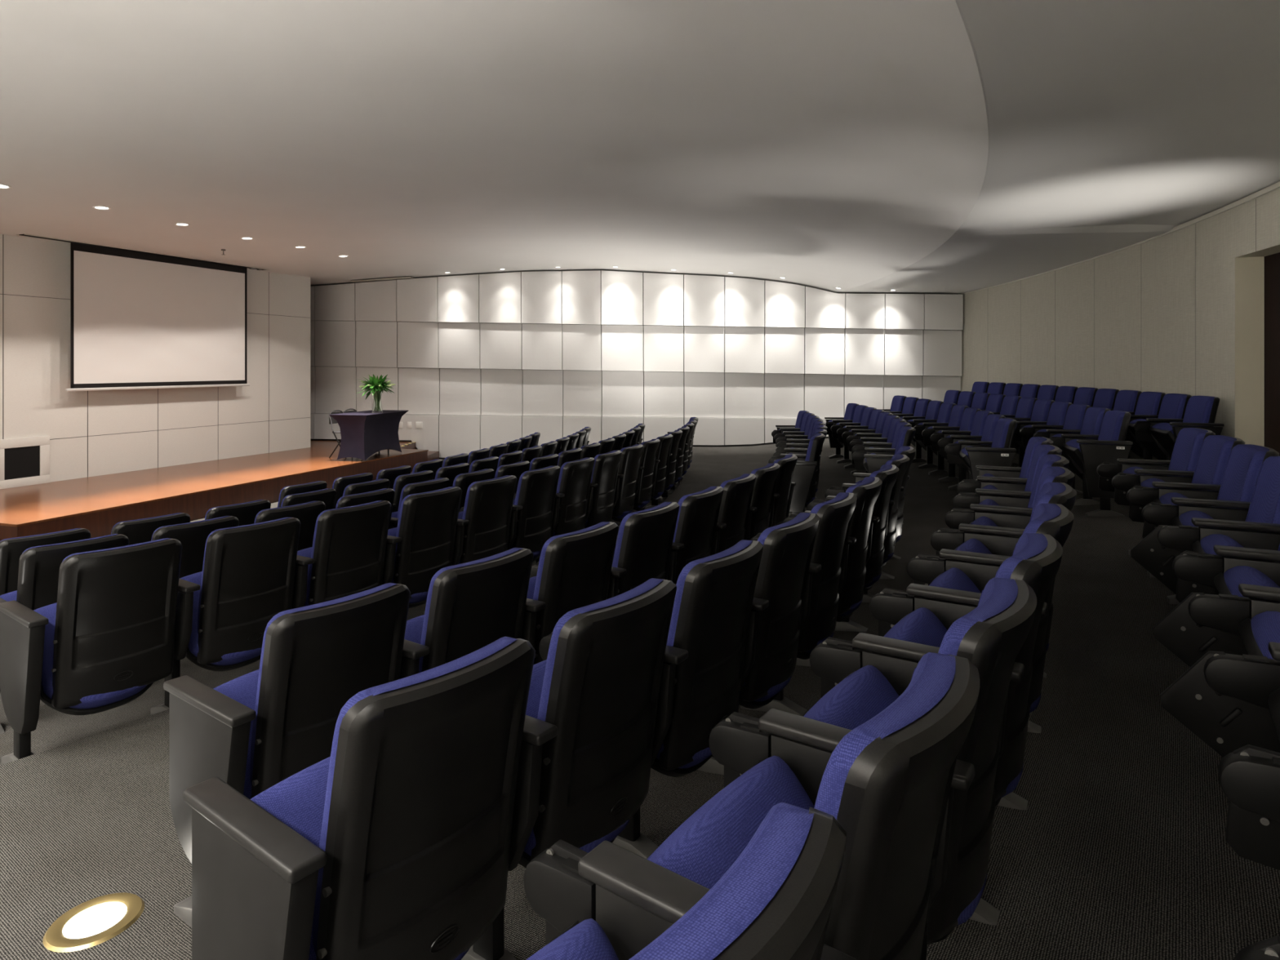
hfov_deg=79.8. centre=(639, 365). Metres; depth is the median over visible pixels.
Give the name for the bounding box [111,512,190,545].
chair
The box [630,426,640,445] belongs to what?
chair
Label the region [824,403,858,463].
chair
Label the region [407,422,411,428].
wall plate
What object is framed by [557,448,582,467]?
chair
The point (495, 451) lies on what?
chair
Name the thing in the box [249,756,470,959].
seat cushion
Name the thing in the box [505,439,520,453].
chair
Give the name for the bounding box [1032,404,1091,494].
chair
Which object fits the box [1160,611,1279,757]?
chair
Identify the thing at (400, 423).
wall plate
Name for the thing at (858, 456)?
chair
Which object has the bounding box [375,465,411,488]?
chair
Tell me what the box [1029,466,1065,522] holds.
cushion
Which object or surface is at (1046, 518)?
cushion
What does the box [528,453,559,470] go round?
chair
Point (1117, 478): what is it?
chair
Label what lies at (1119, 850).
floor
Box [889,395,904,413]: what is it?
cushion
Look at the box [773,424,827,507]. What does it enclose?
chair
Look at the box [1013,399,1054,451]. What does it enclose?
chair
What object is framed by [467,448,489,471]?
chair
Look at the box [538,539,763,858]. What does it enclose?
chair
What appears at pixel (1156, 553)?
chair
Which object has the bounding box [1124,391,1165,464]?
chair
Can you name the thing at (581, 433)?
chair
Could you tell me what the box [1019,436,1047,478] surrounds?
cushion
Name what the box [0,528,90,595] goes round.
chair
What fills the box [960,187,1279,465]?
wall
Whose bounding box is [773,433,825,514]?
chair
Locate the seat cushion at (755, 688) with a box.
[740,675,791,702]
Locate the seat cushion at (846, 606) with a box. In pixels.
[839,598,862,616]
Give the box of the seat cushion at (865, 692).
[803,665,986,925]
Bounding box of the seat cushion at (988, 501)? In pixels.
[978,498,999,506]
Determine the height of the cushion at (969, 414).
0.540 m
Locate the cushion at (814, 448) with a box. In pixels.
[804,433,821,461]
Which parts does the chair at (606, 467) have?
panel, armrest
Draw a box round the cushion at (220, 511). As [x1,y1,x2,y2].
[204,499,262,519]
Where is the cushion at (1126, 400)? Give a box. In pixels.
[1113,390,1137,412]
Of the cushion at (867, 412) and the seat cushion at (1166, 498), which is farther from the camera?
the cushion at (867, 412)
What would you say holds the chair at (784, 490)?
on the floor
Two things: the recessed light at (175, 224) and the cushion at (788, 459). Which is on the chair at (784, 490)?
the cushion at (788, 459)
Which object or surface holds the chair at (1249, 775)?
on the floor
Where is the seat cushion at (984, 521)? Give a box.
[970,515,997,526]
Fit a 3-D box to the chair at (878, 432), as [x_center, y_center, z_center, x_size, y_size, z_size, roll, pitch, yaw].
[2.883,1.053,9.656,0.597,0.900,0.574,0,0,10]
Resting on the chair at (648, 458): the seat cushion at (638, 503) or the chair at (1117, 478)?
the seat cushion at (638, 503)
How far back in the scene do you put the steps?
15.47 m
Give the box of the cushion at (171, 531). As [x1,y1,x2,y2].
[151,515,229,541]
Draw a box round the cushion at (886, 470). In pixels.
[869,464,892,476]
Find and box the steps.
[400,441,439,461]
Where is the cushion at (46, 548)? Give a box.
[22,533,119,553]
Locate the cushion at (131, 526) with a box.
[111,512,182,534]
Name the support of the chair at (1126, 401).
on the floor
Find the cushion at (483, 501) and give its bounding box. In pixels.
[462,475,511,519]
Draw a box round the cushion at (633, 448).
[620,444,639,451]
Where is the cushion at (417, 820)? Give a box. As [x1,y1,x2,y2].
[312,636,517,956]
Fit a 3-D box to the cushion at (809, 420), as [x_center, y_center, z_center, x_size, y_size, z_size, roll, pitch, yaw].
[2.318,0.966,10.460,0.181,0.540,0.436,0,0,8]
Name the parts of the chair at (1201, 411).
armrest, panel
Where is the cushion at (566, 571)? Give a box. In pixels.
[533,521,608,600]
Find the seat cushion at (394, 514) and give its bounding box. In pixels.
[391,511,397,517]
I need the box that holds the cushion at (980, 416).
[969,410,989,439]
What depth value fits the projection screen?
11.63 m
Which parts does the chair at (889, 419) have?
armrest, panel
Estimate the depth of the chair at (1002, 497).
4.51 m
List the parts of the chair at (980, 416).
armrest, panel, leg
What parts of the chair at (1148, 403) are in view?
panel, armrest, leg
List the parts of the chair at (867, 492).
foot plate, panel, armrest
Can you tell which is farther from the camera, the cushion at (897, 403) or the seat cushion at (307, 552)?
the cushion at (897, 403)
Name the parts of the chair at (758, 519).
panel, armrest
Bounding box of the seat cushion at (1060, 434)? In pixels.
[1052,433,1061,436]
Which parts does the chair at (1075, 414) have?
armrest, panel, leg, foot plate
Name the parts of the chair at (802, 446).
armrest, panel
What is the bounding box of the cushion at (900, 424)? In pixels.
[890,422,907,452]
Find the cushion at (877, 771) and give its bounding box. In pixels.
[813,652,955,819]
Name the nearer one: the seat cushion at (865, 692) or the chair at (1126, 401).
the seat cushion at (865, 692)
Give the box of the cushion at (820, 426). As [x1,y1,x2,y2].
[813,424,823,433]
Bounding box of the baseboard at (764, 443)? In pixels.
[439,436,828,459]
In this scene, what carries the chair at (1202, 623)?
on the floor
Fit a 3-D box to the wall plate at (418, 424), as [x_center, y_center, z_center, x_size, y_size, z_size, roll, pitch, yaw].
[-4.588,1.245,15.930,0.144,0.130,0.033,0,0,5]
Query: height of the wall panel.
0.648 m
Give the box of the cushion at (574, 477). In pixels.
[555,457,590,493]
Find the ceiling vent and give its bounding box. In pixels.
[351,276,413,282]
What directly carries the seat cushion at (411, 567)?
on the chair at (422, 544)
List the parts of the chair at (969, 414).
foot plate, armrest, panel, leg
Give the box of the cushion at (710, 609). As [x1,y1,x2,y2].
[666,539,752,646]
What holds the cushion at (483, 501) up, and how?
on the chair at (482, 527)
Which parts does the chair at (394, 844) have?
armrest, panel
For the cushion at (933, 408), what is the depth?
10.63 m
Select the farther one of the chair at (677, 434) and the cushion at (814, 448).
the chair at (677, 434)
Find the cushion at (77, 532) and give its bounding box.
[0,528,81,542]
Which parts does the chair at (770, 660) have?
foot plate, armrest, panel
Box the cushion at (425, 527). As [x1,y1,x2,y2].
[392,486,454,580]
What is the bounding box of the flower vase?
[357,373,395,413]
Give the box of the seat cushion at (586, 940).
[526,918,618,959]
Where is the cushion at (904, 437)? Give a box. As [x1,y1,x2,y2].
[894,426,911,453]
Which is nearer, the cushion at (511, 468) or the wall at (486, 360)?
the cushion at (511, 468)
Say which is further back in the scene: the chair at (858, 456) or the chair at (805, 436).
the chair at (805, 436)
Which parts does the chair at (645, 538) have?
panel, armrest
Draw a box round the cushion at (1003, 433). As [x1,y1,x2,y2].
[991,417,1013,448]
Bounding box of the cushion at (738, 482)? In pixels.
[720,473,750,488]
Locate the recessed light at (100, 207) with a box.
[92,205,111,209]
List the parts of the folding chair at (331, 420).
leg, frame, backrest, leg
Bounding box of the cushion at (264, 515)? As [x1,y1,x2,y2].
[253,501,316,523]
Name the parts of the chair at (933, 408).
armrest, panel, foot plate, leg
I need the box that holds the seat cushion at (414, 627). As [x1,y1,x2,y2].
[404,614,424,644]
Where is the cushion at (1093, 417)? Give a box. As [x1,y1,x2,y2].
[1080,407,1106,438]
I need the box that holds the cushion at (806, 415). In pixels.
[799,413,812,434]
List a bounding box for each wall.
[0,234,310,482]
[310,270,963,457]
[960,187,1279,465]
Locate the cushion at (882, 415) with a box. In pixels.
[875,412,889,433]
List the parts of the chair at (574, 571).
panel, armrest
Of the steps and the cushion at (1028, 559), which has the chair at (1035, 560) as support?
the cushion at (1028, 559)
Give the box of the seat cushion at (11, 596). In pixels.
[0,590,17,601]
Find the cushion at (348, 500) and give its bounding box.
[335,488,388,508]
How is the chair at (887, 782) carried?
on the floor
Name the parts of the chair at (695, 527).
armrest, panel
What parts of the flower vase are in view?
glass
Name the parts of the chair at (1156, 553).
armrest, panel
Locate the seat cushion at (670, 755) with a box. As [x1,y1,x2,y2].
[656,742,711,768]
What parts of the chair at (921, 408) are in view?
armrest, panel, leg, foot plate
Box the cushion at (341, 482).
[331,472,367,488]
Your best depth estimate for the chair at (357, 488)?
6.34 m
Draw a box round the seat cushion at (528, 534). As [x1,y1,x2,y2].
[511,497,541,558]
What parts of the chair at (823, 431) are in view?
panel, armrest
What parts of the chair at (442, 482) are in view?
panel, armrest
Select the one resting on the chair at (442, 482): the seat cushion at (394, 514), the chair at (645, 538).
the seat cushion at (394, 514)
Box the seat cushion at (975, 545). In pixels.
[955,538,1048,653]
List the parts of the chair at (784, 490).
panel, armrest, panel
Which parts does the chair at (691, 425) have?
foot plate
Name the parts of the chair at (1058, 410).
armrest, panel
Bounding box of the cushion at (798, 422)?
[795,410,806,428]
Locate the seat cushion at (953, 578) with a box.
[928,567,1040,712]
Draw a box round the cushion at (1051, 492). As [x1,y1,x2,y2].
[1034,482,1066,510]
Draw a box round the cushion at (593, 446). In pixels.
[580,442,597,448]
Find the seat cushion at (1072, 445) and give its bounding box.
[1066,439,1080,451]
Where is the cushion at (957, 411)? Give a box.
[947,404,965,426]
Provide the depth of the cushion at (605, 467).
6.71 m
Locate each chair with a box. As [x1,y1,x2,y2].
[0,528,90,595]
[0,533,128,733]
[0,537,182,764]
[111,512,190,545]
[151,515,239,578]
[151,517,300,715]
[163,582,410,927]
[182,636,535,959]
[204,499,271,525]
[253,501,325,551]
[277,480,327,507]
[280,488,336,510]
[292,500,391,608]
[328,409,346,458]
[331,472,373,508]
[335,488,395,528]
[342,479,390,496]
[343,408,356,413]
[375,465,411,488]
[382,486,462,608]
[389,477,449,528]
[391,470,433,512]
[400,547,533,679]
[412,458,443,479]
[423,475,516,614]
[435,462,469,486]
[442,453,468,466]
[452,468,494,511]
[459,465,560,561]
[461,577,676,959]
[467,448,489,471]
[468,456,498,478]
[488,443,506,457]
[494,461,529,493]
[497,450,522,468]
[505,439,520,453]
[514,457,595,563]
[519,435,532,450]
[520,445,542,462]
[521,521,618,665]
[523,652,979,959]
[526,801,846,959]
[528,432,540,447]
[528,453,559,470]
[529,502,679,599]
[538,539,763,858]
[540,440,557,457]
[555,436,569,454]
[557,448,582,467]
[566,433,578,450]
[575,429,586,448]
[580,442,599,459]
[581,426,591,445]
[584,450,622,528]
[598,438,614,454]
[611,433,626,450]
[612,444,643,521]
[614,486,723,584]
[617,439,659,531]
[622,430,635,447]
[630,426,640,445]
[635,423,644,444]
[640,434,672,511]
[644,430,682,509]
[657,426,689,502]
[667,417,697,480]
[667,422,694,493]
[674,512,819,775]
[675,419,697,487]
[708,577,1036,944]
[712,473,755,555]
[740,492,857,715]
[744,462,779,540]
[750,476,882,666]
[768,428,826,515]
[768,454,797,527]
[771,410,809,443]
[773,413,814,446]
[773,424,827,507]
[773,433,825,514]
[775,421,826,497]
[776,415,819,444]
[776,417,822,447]
[782,464,898,631]
[807,454,909,602]
[809,533,1062,925]
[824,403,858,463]
[824,446,915,579]
[831,404,868,468]
[836,407,877,474]
[841,409,885,473]
[846,412,893,451]
[849,414,900,455]
[851,418,906,462]
[852,422,911,470]
[862,426,915,524]
[869,503,1074,810]
[877,395,906,413]
[893,396,919,456]
[900,398,931,462]
[906,400,943,468]
[906,482,1076,733]
[913,402,955,475]
[921,404,968,482]
[929,407,981,490]
[929,466,1074,678]
[937,410,993,479]
[943,390,961,404]
[944,413,1005,473]
[944,454,1069,528]
[952,444,1062,508]
[956,391,975,407]
[956,436,1053,497]
[958,417,1017,479]
[971,381,989,392]
[971,392,990,410]
[985,394,1005,414]
[986,382,1006,394]
[1000,395,1021,464]
[1003,382,1022,395]
[1008,397,1037,467]
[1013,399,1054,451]
[1018,401,1071,445]
[1019,383,1040,398]
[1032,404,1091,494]
[1036,385,1058,400]
[1048,407,1110,505]
[1054,386,1078,404]
[1062,410,1133,517]
[1073,386,1097,407]
[1092,388,1119,410]
[1096,427,1215,577]
[1113,390,1142,458]
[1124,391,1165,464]
[1126,435,1244,604]
[1128,393,1191,460]
[1130,456,1279,594]
[1141,444,1279,538]
[1148,395,1224,455]
[1152,565,1279,666]
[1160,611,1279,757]
[1172,533,1279,603]
[1217,687,1279,870]
[1233,935,1279,959]
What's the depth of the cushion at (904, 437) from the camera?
7.19 m
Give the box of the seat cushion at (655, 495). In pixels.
[651,491,663,498]
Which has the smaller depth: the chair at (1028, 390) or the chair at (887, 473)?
the chair at (887, 473)
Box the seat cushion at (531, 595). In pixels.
[526,576,536,599]
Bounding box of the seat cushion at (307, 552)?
[297,546,311,606]
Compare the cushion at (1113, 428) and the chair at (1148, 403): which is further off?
the chair at (1148, 403)
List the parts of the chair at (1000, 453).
armrest, panel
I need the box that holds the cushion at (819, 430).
[813,428,823,434]
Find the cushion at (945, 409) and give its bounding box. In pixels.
[936,402,953,422]
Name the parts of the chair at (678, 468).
foot plate, leg, panel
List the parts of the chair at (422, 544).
panel, armrest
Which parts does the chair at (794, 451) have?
panel, armrest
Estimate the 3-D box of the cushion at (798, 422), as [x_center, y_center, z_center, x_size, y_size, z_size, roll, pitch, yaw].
[2.429,0.966,11.587,0.181,0.540,0.436,0,0,4]
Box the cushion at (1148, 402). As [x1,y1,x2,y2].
[1134,391,1161,415]
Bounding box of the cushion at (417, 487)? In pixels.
[396,477,444,518]
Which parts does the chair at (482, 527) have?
panel, armrest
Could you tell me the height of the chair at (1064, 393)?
0.900 m
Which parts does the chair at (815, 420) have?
armrest, panel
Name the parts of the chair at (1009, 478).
armrest, panel, armrest, panel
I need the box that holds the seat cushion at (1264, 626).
[1250,611,1279,659]
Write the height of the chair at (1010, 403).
0.900 m
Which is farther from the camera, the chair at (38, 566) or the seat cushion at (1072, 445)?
the seat cushion at (1072, 445)
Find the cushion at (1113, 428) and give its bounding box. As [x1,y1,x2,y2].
[1097,410,1125,440]
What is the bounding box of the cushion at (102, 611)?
[53,537,169,657]
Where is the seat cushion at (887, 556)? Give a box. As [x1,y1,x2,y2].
[883,552,893,563]
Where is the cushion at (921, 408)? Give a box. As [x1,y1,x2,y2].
[913,398,928,416]
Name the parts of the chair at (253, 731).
foot plate, armrest, panel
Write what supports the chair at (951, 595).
on the floor
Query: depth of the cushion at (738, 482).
4.61 m
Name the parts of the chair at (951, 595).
panel, armrest, foot plate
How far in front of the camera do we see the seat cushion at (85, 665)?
3.23 m
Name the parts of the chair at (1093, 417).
armrest, panel, foot plate, leg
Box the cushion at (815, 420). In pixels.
[807,417,820,439]
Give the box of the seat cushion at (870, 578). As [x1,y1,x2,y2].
[864,573,881,586]
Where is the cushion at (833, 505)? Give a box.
[810,492,848,513]
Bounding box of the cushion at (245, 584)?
[197,517,289,632]
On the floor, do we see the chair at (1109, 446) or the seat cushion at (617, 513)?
the chair at (1109, 446)
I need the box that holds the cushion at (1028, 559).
[995,533,1048,578]
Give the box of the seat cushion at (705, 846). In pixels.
[647,755,814,888]
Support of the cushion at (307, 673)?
on the chair at (253, 731)
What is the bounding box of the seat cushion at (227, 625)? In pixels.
[179,571,262,665]
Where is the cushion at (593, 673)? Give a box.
[537,577,663,721]
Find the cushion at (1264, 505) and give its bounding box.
[1244,456,1279,524]
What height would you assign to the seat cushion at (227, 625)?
0.433 m
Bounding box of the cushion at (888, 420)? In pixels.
[881,414,896,437]
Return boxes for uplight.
[42,892,144,952]
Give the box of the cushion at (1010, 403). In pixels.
[1000,395,1018,417]
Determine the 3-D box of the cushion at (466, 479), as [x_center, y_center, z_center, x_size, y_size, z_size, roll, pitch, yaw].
[-1.399,1.145,6.345,0.181,0.540,0.436,0,0,25]
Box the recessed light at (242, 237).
[240,236,253,239]
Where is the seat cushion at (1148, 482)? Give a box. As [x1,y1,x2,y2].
[1140,478,1173,488]
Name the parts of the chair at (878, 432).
armrest, panel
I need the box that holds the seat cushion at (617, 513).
[613,508,631,518]
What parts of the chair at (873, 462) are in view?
panel, armrest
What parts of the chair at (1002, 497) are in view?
armrest, panel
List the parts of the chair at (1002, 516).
armrest, panel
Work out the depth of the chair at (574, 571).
3.14 m
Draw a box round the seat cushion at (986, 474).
[982,473,994,476]
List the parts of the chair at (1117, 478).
armrest, panel, foot plate, armrest, panel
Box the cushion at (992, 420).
[980,413,1001,444]
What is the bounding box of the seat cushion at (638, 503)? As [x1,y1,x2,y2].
[634,498,649,507]
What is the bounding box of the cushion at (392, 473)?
[375,465,406,479]
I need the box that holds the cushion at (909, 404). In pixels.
[902,396,916,416]
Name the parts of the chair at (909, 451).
armrest, armrest, panel, foot plate, foot plate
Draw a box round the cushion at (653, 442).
[640,439,656,444]
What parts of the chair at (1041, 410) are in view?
armrest, panel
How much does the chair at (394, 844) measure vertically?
0.900 m
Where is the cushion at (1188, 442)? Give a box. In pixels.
[1166,427,1208,476]
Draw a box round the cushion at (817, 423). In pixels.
[810,421,822,438]
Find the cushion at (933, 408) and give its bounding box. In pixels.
[924,400,941,419]
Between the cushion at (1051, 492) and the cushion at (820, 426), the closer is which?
the cushion at (1051, 492)
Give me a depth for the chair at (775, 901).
0.73 m
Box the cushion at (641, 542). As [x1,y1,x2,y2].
[612,502,671,567]
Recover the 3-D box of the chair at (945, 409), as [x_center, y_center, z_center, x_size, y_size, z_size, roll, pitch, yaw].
[3.821,0.949,10.001,0.597,0.900,0.584,0,0,8]
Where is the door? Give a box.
[1264,252,1279,456]
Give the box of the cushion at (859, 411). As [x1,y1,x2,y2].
[852,404,866,425]
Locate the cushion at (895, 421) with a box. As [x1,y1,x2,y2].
[887,418,902,443]
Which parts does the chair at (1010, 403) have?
armrest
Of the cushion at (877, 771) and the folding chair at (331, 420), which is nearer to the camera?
the cushion at (877, 771)
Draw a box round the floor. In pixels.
[0,438,1279,959]
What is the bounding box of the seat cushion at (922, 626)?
[884,607,1023,799]
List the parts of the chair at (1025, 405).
armrest, panel, leg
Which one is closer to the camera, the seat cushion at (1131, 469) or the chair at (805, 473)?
the seat cushion at (1131, 469)
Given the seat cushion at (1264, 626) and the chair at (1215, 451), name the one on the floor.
the chair at (1215, 451)
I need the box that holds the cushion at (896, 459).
[884,454,903,464]
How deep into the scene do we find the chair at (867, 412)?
10.59 m
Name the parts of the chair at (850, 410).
panel, armrest, foot plate, leg, armrest, panel, foot plate, leg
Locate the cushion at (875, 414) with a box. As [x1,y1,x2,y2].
[867,409,882,429]
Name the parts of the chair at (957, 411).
armrest, panel, foot plate, leg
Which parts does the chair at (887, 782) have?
panel, armrest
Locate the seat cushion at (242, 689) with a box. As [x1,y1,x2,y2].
[213,669,259,799]
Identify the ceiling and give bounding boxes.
[0,0,1279,293]
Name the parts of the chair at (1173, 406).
armrest, panel, leg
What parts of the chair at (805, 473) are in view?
armrest, panel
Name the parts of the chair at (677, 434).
foot plate, leg, panel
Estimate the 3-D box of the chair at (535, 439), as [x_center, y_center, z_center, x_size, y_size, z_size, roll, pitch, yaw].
[-1.839,1.496,11.774,0.597,0.900,0.648,0,0,4]
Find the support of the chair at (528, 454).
on the floor
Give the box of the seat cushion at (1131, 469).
[1123,466,1151,475]
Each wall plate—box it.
[398,422,402,428]
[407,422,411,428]
[415,422,422,428]
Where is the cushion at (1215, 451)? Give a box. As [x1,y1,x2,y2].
[1189,435,1236,491]
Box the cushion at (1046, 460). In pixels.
[1027,454,1061,508]
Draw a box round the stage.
[0,440,428,541]
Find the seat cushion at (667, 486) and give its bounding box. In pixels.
[664,484,674,489]
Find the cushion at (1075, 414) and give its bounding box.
[1062,404,1086,429]
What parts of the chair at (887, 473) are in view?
armrest, foot plate, panel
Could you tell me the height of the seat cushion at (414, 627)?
0.433 m
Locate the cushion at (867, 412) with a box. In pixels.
[860,407,874,428]
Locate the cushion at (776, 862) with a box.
[628,801,813,959]
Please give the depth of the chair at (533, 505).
5.69 m
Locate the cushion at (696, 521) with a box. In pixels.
[672,486,716,542]
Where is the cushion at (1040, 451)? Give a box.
[1024,444,1054,491]
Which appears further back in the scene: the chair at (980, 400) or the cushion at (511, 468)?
the chair at (980, 400)
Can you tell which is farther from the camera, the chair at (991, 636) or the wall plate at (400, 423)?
the wall plate at (400, 423)
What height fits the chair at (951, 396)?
0.900 m
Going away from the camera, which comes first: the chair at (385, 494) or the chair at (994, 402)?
the chair at (385, 494)
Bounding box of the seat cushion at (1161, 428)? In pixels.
[1151,422,1173,434]
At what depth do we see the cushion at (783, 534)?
2.83 m
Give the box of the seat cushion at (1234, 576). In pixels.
[1223,565,1279,597]
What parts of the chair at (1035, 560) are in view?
panel, armrest, foot plate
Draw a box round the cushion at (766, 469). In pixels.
[751,462,774,474]
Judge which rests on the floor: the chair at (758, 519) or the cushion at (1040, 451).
the chair at (758, 519)
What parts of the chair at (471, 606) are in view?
panel, armrest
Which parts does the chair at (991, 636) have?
panel, armrest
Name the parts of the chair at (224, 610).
foot plate, leg, panel, armrest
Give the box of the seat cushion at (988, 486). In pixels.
[981,484,998,489]
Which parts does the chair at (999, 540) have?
armrest, panel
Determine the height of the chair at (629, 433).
0.900 m
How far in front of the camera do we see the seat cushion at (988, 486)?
4.80 m
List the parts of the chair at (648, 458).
panel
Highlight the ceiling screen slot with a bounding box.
[16,233,270,270]
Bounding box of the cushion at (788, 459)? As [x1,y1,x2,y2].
[773,454,792,463]
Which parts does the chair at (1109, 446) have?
foot plate, armrest, leg, panel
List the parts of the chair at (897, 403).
armrest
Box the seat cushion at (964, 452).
[961,445,973,457]
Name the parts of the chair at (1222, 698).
armrest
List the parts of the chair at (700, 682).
leg, foot plate, panel, armrest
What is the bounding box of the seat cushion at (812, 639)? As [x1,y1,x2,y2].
[804,631,834,653]
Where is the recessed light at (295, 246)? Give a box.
[293,245,306,248]
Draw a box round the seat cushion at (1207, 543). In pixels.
[1200,533,1244,555]
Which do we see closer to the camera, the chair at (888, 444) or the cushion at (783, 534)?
the cushion at (783, 534)
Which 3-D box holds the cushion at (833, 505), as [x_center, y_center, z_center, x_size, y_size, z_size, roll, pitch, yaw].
[0.847,0.873,3.507,0.181,0.540,0.436,0,0,30]
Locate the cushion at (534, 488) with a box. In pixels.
[514,466,553,505]
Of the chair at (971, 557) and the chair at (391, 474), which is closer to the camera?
the chair at (971, 557)
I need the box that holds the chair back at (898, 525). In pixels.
[854,480,901,542]
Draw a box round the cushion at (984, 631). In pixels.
[937,577,1017,656]
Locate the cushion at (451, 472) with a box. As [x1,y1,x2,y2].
[435,462,465,479]
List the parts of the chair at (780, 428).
armrest, panel, armrest, panel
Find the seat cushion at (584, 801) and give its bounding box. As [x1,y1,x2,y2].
[524,659,630,856]
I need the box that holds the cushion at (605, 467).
[591,450,617,483]
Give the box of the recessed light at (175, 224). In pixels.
[174,222,190,226]
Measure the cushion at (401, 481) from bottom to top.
0.540 m
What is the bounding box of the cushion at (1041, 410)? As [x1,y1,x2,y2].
[1030,399,1052,424]
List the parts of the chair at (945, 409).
armrest, panel, foot plate, leg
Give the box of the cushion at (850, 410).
[844,403,856,419]
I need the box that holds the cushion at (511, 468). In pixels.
[494,461,524,478]
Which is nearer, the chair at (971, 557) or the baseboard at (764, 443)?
the chair at (971, 557)
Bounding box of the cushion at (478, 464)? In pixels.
[468,456,494,472]
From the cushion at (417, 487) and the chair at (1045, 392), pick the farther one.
the chair at (1045, 392)
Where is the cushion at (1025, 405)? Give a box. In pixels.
[1014,397,1035,417]
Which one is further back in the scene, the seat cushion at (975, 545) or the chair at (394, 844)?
the seat cushion at (975, 545)
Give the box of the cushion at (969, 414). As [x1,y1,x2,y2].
[959,407,977,434]
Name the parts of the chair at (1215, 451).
foot plate, armrest, panel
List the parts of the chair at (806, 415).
armrest, panel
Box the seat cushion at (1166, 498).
[1159,492,1197,506]
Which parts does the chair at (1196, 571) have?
armrest, panel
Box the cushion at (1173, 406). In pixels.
[1157,393,1187,418]
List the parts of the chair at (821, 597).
foot plate, leg, panel, armrest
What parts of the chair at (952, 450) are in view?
armrest, panel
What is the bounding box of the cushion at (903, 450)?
[894,446,910,454]
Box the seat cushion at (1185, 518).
[1178,510,1213,527]
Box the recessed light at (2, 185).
[0,183,11,188]
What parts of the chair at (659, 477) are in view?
panel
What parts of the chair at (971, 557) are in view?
panel, armrest, foot plate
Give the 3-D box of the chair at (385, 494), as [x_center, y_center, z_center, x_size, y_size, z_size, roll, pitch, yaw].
[-2.100,1.325,5.350,0.597,0.900,0.569,0,0,29]
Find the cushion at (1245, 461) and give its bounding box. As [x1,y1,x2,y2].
[1217,444,1269,509]
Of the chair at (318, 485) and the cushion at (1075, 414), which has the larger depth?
the cushion at (1075, 414)
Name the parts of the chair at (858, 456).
armrest, panel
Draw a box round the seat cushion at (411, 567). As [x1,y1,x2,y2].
[387,527,427,603]
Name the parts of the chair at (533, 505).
panel, armrest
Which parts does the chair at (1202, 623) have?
armrest, panel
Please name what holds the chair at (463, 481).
on the floor
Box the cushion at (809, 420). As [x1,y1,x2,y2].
[804,415,816,435]
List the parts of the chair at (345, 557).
panel, armrest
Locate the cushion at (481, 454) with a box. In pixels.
[467,448,486,463]
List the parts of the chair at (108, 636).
foot plate, leg, panel, armrest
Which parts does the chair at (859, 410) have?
foot plate, armrest, panel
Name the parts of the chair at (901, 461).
armrest, foot plate, panel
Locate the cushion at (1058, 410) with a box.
[1046,401,1069,428]
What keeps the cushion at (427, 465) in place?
on the chair at (433, 465)
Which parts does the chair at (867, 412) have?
armrest, panel, foot plate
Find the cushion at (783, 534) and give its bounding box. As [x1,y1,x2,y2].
[757,512,810,545]
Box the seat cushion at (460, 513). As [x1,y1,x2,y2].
[457,511,463,564]
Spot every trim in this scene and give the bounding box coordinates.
[958,181,1279,294]
[1235,244,1279,446]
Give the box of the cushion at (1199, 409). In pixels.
[1182,395,1215,426]
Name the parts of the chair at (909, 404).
armrest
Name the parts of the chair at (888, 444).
armrest, panel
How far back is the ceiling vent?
15.72 m
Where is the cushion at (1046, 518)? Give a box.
[1022,503,1061,533]
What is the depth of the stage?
10.20 m
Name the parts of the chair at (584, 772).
leg, foot plate, panel, armrest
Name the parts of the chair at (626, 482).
panel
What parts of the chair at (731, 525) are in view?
panel, armrest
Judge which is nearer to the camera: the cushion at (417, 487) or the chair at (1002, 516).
the chair at (1002, 516)
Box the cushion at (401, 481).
[392,470,428,491]
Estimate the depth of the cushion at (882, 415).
9.73 m
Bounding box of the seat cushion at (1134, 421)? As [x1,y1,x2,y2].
[1129,418,1146,424]
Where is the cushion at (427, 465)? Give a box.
[412,458,439,473]
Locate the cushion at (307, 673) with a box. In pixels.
[249,582,397,786]
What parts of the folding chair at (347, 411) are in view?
backrest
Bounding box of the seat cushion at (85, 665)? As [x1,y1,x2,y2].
[33,602,146,708]
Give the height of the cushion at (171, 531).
0.540 m
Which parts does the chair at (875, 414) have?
armrest, panel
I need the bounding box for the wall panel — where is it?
[0,435,49,488]
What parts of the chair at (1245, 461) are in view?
armrest, panel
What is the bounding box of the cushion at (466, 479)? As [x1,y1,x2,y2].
[452,468,488,486]
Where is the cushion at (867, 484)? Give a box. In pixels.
[845,476,875,493]
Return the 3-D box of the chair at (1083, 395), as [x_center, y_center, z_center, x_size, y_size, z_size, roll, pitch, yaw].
[5.689,0.745,10.082,0.597,0.900,0.569,0,0,7]
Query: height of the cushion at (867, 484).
0.540 m
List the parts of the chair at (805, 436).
armrest, panel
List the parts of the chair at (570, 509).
armrest, panel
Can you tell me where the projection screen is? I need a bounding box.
[65,242,249,391]
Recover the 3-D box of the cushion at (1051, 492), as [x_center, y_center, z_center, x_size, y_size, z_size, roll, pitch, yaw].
[1.645,0.769,3.144,0.181,0.540,0.436,0,0,30]

